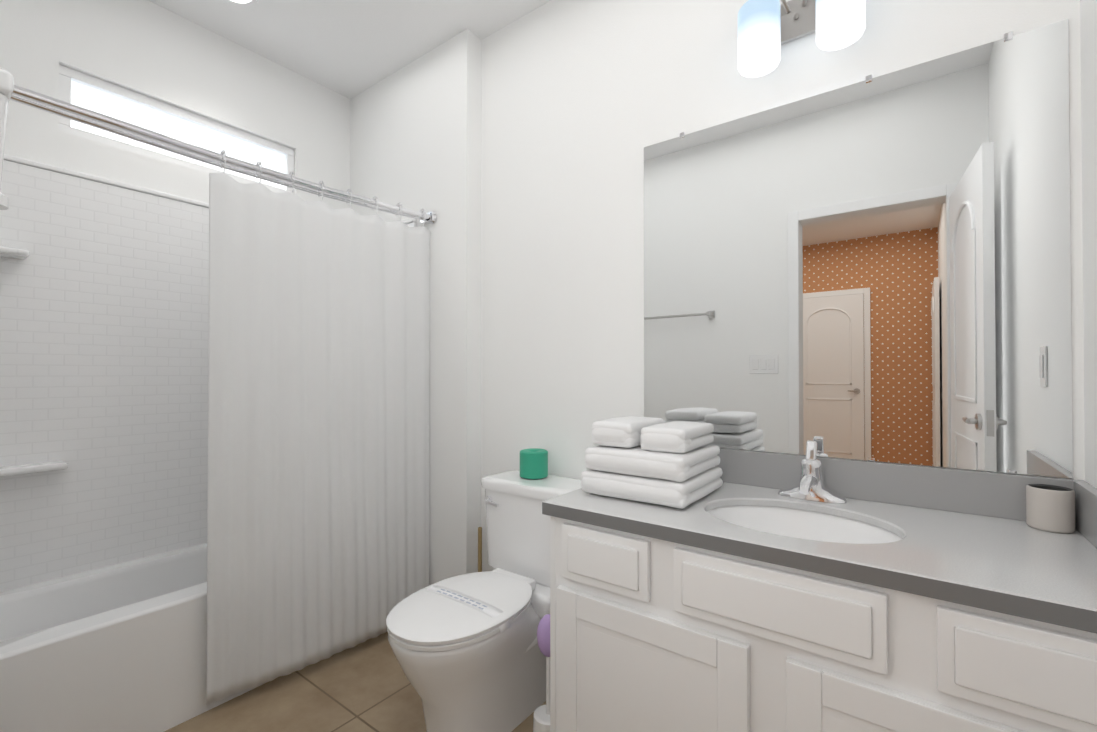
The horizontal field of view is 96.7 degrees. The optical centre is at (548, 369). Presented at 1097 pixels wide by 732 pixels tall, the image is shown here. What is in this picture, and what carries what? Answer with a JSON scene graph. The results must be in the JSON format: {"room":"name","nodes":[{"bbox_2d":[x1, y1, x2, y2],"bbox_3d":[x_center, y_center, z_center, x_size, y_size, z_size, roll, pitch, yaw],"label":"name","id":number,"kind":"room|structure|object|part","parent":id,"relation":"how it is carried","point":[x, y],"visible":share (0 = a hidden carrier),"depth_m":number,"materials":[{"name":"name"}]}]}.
{"room":"bathroom","nodes":[
{"label":"bathroom","id":0,"kind":"room"},
{"bbox_2d":[0,0,349,208],"bbox_3d":[-1.648,-0.179,2.077,0.120,2.670,1.660,0,-1,37],"label":"wall","id":1,"kind":"structure","parent":0,"point":[148,48],"depth_m":2.02,"materials":[{"name":"white paint"}]},
{"bbox_2d":[59,64,293,192],"bbox_3d":[-1.573,-1.000,2.160,0.050,0.255,0.860,0,-1,37],"label":"window","id":2,"kind":"structure","parent":1,"relation":"in","point":[86,91],"depth_m":2.07,"materials":[{"name":"glass"},{"name":"painted frame"}]},
{"bbox_2d":[149,0,550,98],"bbox_3d":[-1.186,-1.575,-0.244,3.650,0.080,5.270,0,-1,37],"label":"ceiling","id":3,"kind":"structure","parent":0,"point":[349,49],"depth_m":2.16,"materials":[{"name":"white paint"}]},
{"bbox_2d":[225,0,257,6],"bbox_3d":[-1.255,-1.512,1.947,0.170,0.006,0.170,0,-1,37],"label":"recessed light","id":4,"kind":"object","parent":3,"relation":"in","point":[246,3],"visible":1,"depth_m":2.00,"materials":[{"name":"white paint"}]},
{"bbox_2d":[164,632,545,731],"bbox_3d":[-0.410,1.174,1.273,3.050,0.050,1.870,0,-1,37],"label":"floor","id":5,"kind":"structure","parent":0,"point":[366,686],"depth_m":1.69,"materials":[{"name":"tile"}]},
{"bbox_2d":[0,154,415,731],"bbox_3d":[-1.327,0.150,1.910,0.581,2.010,1.532,0,-1,37],"label":"bathtub","id":6,"kind":"object","parent":5,"relation":"on","point":[104,293],"visible":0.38,"depth_m":1.79,"materials":[{"name":"white plastic"}]},
{"bbox_2d":[478,527,481,571],"bbox_3d":[-0.303,0.927,2.156,0.110,0.459,0.110,0,-1,37],"label":"plunger","id":7,"kind":"object","parent":5,"relation":"on","point":[479,549],"visible":0.21,"depth_m":2.15,"materials":[{"name":"beige wood"}]},
{"bbox_2d":[386,470,581,731],"bbox_3d":[-0.191,0.783,1.646,0.452,0.738,0.752,0,-1,37],"label":"toilet","id":8,"kind":"object","parent":5,"relation":"on","point":[470,656],"visible":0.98,"depth_m":1.52,"materials":[{"name":"white ceramic"}]},
{"bbox_3d":[-0.265,0.742,1.548,0.360,0.041,0.506,0,-1,37],"label":"seat","id":9,"kind":"part","parent":8,"relation":"part of","materials":[{"name":"white plastic"}]},
{"bbox_2d":[437,589,487,608],"bbox_3d":[-0.275,0.719,1.537,0.207,0.002,0.022,0,-1,37],"label":"print","id":10,"kind":"object","parent":8,"relation":"on","point":[467,601],"depth_m":1.53,"materials":[{"name":"grey"}]},
{"bbox_3d":[-0.214,0.499,1.851,0.081,0.030,0.031,0,-1,37],"label":"lever","id":11,"kind":"part","parent":8,"relation":"part of","materials":[{"name":"silver metal"}]},
{"bbox_3d":[-0.034,0.614,1.858,0.424,0.310,0.204,0,-1,37],"label":"tank","id":12,"kind":"part","parent":8,"relation":"part of","materials":[{"name":"white ceramic"}]},
{"bbox_3d":[-0.034,0.437,1.860,0.452,0.042,0.226,0,-1,37],"label":"tank lid","id":13,"kind":"part","parent":8,"relation":"part of","materials":[{"name":"white ceramic"}]},
{"bbox_2d":[520,448,547,478],"bbox_3d":[-0.057,0.364,1.897,0.110,0.103,0.110,0,-1,37],"label":"roll","id":14,"kind":"object","parent":8,"relation":"on","point":[533,463],"visible":1,"depth_m":1.85,"materials":[{"name":"teal"}]},
{"bbox_2d":[533,614,549,731],"bbox_3d":[0.001,0.942,1.462,0.100,0.415,0.100,0,-1,37],"label":"toilet brush","id":15,"kind":"object","parent":5,"relation":"on","point":[541,720],"visible":0.65,"depth_m":1.44,"materials":[{"name":"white plastic"}]},
{"bbox_2d":[542,440,1096,731],"bbox_3d":[0.590,0.671,1.201,1.110,0.952,0.552,0,-1,37],"label":"bathroom vanity","id":16,"kind":"object","parent":5,"relation":"on","point":[760,591],"visible":1,"depth_m":1.01,"materials":[{"name":"white paint"}]},
{"bbox_2d":[542,448,1096,633],"bbox_3d":[0.592,0.318,1.206,1.110,0.140,0.548,0,-1,37],"label":"countertop","id":17,"kind":"structure","parent":16,"relation":"on","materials":[{"name":"grey stone"}]},
{"bbox_2d":[581,467,722,508],"bbox_3d":[0.302,0.320,1.425,0.317,0.065,0.319,0,-1,37],"label":"bath towel","id":18,"kind":"object","parent":17,"relation":"on","point":[683,494],"visible":0.83,"depth_m":1.30,"materials":[{"name":"white fabric"}]},
{"bbox_2d":[585,444,719,481],"bbox_3d":[0.305,0.254,1.425,0.303,0.064,0.309,0,-1,37],"label":"bath towel","id":19,"kind":"object","parent":18,"relation":"on","point":[640,461],"visible":0.94,"depth_m":1.30,"materials":[{"name":"white fabric"}]},
{"bbox_2d":[592,416,664,447],"bbox_3d":[0.241,0.184,1.472,0.138,0.073,0.247,0,-1,37],"label":"hand towel","id":20,"kind":"object","parent":19,"relation":"on","point":[624,432],"visible":0.83,"depth_m":1.38,"materials":[{"name":"white fabric"}]},
{"bbox_2d":[640,421,713,452],"bbox_3d":[0.367,0.188,1.390,0.136,0.065,0.250,0,-1,37],"label":"hand towel","id":21,"kind":"object","parent":19,"relation":"on","point":[678,436],"visible":1,"depth_m":1.31,"materials":[{"name":"white fabric"}]},
{"bbox_2d":[707,505,901,543],"bbox_3d":[0.592,0.449,1.169,0.447,0.152,0.343,0,-1,37],"label":"sink","id":22,"kind":"object","parent":17,"relation":"in","point":[809,522],"depth_m":1.29,"materials":[{"name":"white ceramic"}]},
{"bbox_2d":[778,440,846,503],"bbox_3d":[0.701,0.275,1.316,0.170,0.157,0.155,0,-1,37],"label":"faucet","id":23,"kind":"object","parent":17,"relation":"on","point":[810,489],"depth_m":1.33,"materials":[{"name":"silver metal"}]},
{"bbox_2d":[1026,484,1074,532],"bbox_3d":[1.111,0.306,1.081,0.076,0.091,0.076,0,-1,37],"label":"cup","id":24,"kind":"object","parent":17,"relation":"on","point":[1050,508],"visible":1,"depth_m":1.06,"materials":[{"name":"grey ceramic"}]},
{"bbox_2d":[350,29,481,585],"bbox_3d":[-0.717,-0.174,2.550,1.047,2.670,0.210,0,-1,37],"label":"wall","id":25,"kind":"structure","parent":0,"point":[416,135],"depth_m":2.24,"materials":[{"name":"white paint"}]},
{"bbox_2d":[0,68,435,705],"bbox_3d":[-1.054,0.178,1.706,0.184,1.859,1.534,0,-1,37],"label":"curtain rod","id":26,"kind":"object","parent":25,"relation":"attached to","point":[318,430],"visible":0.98,"depth_m":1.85,"materials":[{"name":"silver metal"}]},
{"bbox_2d":[206,173,429,705],"bbox_3d":[-0.839,0.224,1.943,0.089,1.772,0.868,0,-1,37],"label":"shower curtain","id":27,"kind":"object","parent":26,"relation":"hanging from","point":[319,313],"depth_m":1.86,"materials":[{"name":"white fabric"}]},
{"bbox_2d":[481,0,1084,571],"bbox_3d":[0.529,-0.182,1.670,2.003,2.670,0.131,0,-1,37],"label":"wall","id":28,"kind":"structure","parent":0,"point":[870,268],"depth_m":1.45,"materials":[{"name":"white paint"}]},
{"bbox_2d":[738,0,865,77],"bbox_3d":[0.702,-0.997,1.363,0.312,0.269,0.185,0,-1,37],"label":"sconce","id":29,"kind":"object","parent":28,"relation":"attached to","point":[767,29],"visible":1,"depth_m":1.34,"materials":[{"name":"white glass"}]},
{"bbox_2d":[1080,0,1096,487],"bbox_3d":[0.728,-0.195,0.362,0.120,2.670,1.750,0,-1,37],"label":"wall","id":30,"kind":"structure","parent":0,"point":[1088,30],"depth_m":1.05,"materials":[{"name":"white paint"}]}
]}

